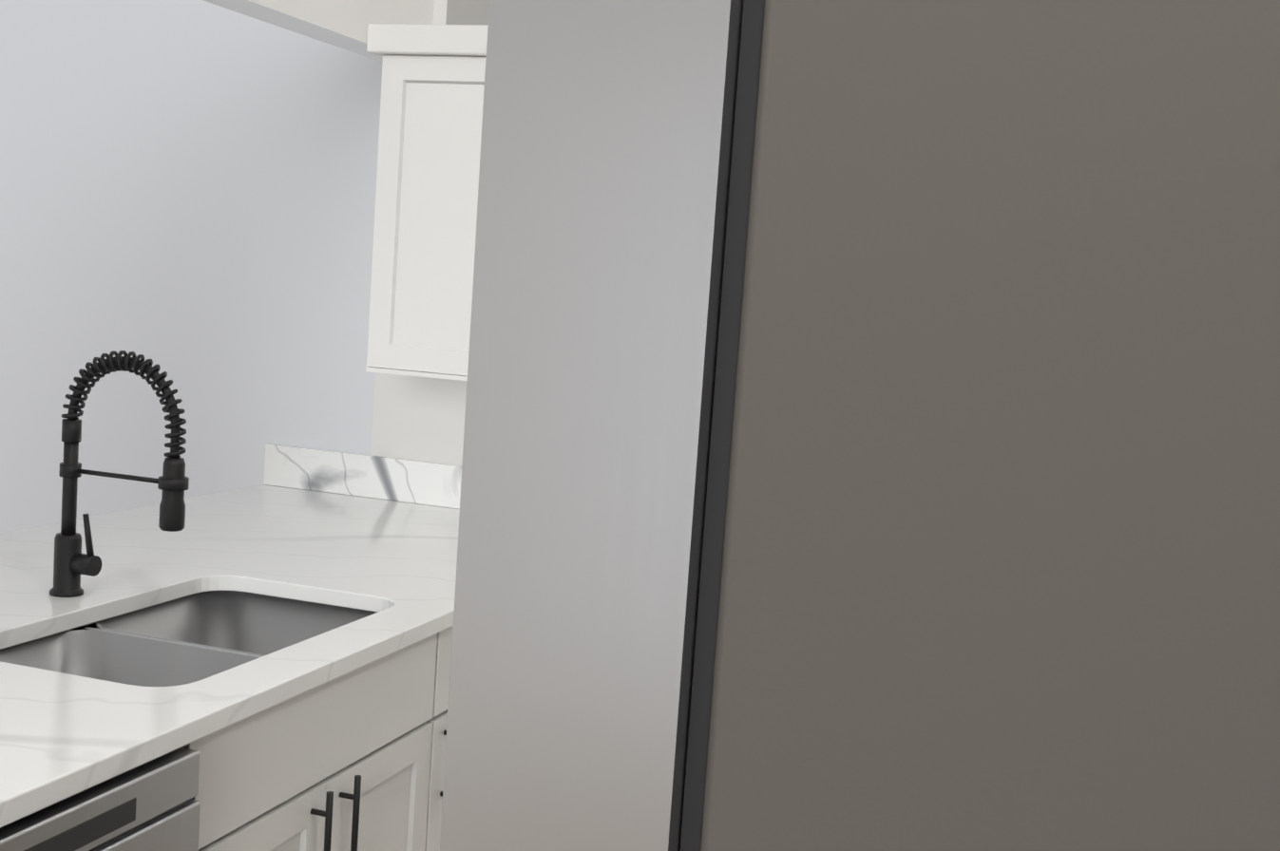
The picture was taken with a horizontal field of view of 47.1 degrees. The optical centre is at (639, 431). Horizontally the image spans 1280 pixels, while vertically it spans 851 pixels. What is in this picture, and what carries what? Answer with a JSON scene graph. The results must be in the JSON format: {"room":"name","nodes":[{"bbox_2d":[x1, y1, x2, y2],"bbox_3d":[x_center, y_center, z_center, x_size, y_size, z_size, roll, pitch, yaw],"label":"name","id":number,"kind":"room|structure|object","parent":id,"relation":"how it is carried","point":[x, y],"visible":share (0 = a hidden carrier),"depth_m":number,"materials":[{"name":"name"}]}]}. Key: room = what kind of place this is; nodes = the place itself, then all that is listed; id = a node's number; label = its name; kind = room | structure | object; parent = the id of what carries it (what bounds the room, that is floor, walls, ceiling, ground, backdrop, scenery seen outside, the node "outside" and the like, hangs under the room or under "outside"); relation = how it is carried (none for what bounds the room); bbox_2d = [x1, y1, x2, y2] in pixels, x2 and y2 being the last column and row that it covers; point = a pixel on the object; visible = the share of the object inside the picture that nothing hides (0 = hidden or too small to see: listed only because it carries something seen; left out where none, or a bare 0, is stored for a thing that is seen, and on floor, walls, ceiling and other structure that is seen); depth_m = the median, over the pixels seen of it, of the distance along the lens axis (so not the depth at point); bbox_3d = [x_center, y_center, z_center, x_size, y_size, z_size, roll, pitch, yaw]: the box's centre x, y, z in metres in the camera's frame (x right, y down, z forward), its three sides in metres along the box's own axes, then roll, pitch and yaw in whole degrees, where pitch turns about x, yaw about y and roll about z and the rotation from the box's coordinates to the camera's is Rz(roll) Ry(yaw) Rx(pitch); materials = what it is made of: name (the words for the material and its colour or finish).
{"room":"kitchen","nodes":[
{"label":"kitchen","id":0,"kind":"room"},
{"bbox_2d":[0,0,489,534],"bbox_3d":[-1.211,-0.107,4.327,6.940,2.310,0.122,6,6,18],"label":"wall","id":1,"kind":"structure","parent":0,"point":[187,195],"depth_m":4.27,"materials":[{"name":"paint"}]},
{"bbox_2d":[263,443,461,509],"bbox_3d":[0.420,0.248,3.725,3.168,0.117,0.024,6,6,18],"label":"backsplash","id":2,"kind":"structure","parent":1,"relation":"attached to","point":[391,479],"depth_m":4.08,"materials":[{"name":"stone"}]},
{"bbox_2d":[365,23,487,381],"bbox_3d":[-0.207,-0.556,3.713,0.860,0.852,0.332,6,6,18],"label":"upper cabinet","id":3,"kind":"object","parent":1,"relation":"attached to","point":[431,105],"depth_m":3.65,"materials":[{"name":"white wood"}]},
{"bbox_2d":[202,0,434,62],"bbox_3d":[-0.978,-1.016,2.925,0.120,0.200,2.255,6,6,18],"label":"ceiling","id":4,"kind":"structure","parent":0,"point":[342,24],"depth_m":3.55,"materials":[{"name":"paint"}]},
{"bbox_3d":[-2.525,1.336,0.795,6.940,0.050,7.840,6,6,18],"label":"floor","id":5,"kind":"structure","parent":0,"visible":0},
{"bbox_2d":[0,747,200,850],"bbox_3d":[-1.035,0.866,1.882,0.628,0.878,0.634,6,6,18],"label":"dishwasher","id":6,"kind":"object","parent":5,"relation":"on","point":[152,806],"visible":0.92,"depth_m":1.90,"materials":[{"name":"grey metal"}]},
{"bbox_2d":[67,622,451,850],"bbox_3d":[-0.856,0.808,2.579,0.671,0.882,0.782,6,6,18],"label":"base cabinet","id":7,"kind":"object","parent":5,"relation":"on","point":[353,760],"depth_m":2.48,"materials":[{"name":"white wood"}]},
{"bbox_2d":[0,484,459,827],"bbox_3d":[-1.044,0.340,2.522,1.170,0.032,3.246,6,6,18],"label":"countertop","id":8,"kind":"structure","parent":7,"relation":"on","point":[391,563],"depth_m":2.69,"materials":[{"name":"stone"}]},
{"bbox_2d":[49,350,189,597],"bbox_3d":[-0.944,0.084,2.665,0.280,0.461,0.060,6,6,18],"label":"faucet","id":9,"kind":"object","parent":8,"relation":"on","point":[72,563],"visible":1,"depth_m":2.67,"materials":[{"name":"black metal"}]},
{"bbox_2d":[0,591,376,687],"bbox_3d":[-0.791,0.514,2.596,0.459,0.290,0.767,6,6,18],"label":"sink","id":10,"kind":"object","parent":8,"relation":"in","point":[191,639],"visible":0.17,"depth_m":2.74,"materials":[{"name":"silver metal"}]},
{"bbox_2d":[436,626,453,850],"bbox_3d":[-0.657,0.765,3.168,0.671,0.882,0.463,6,6,18],"label":"base cabinet","id":11,"kind":"object","parent":5,"relation":"on","point":[449,632],"depth_m":2.88,"materials":[{"name":"white wood"}]},
{"bbox_2d":[439,0,1279,850],"bbox_3d":[0.409,0.608,0.806,0.942,1.801,0.856,6,6,18],"label":"refrigerator","id":12,"kind":"object","parent":5,"relation":"on","point":[871,429],"visible":1,"depth_m":0.43,"materials":[{"name":"grey metal"}]}
]}

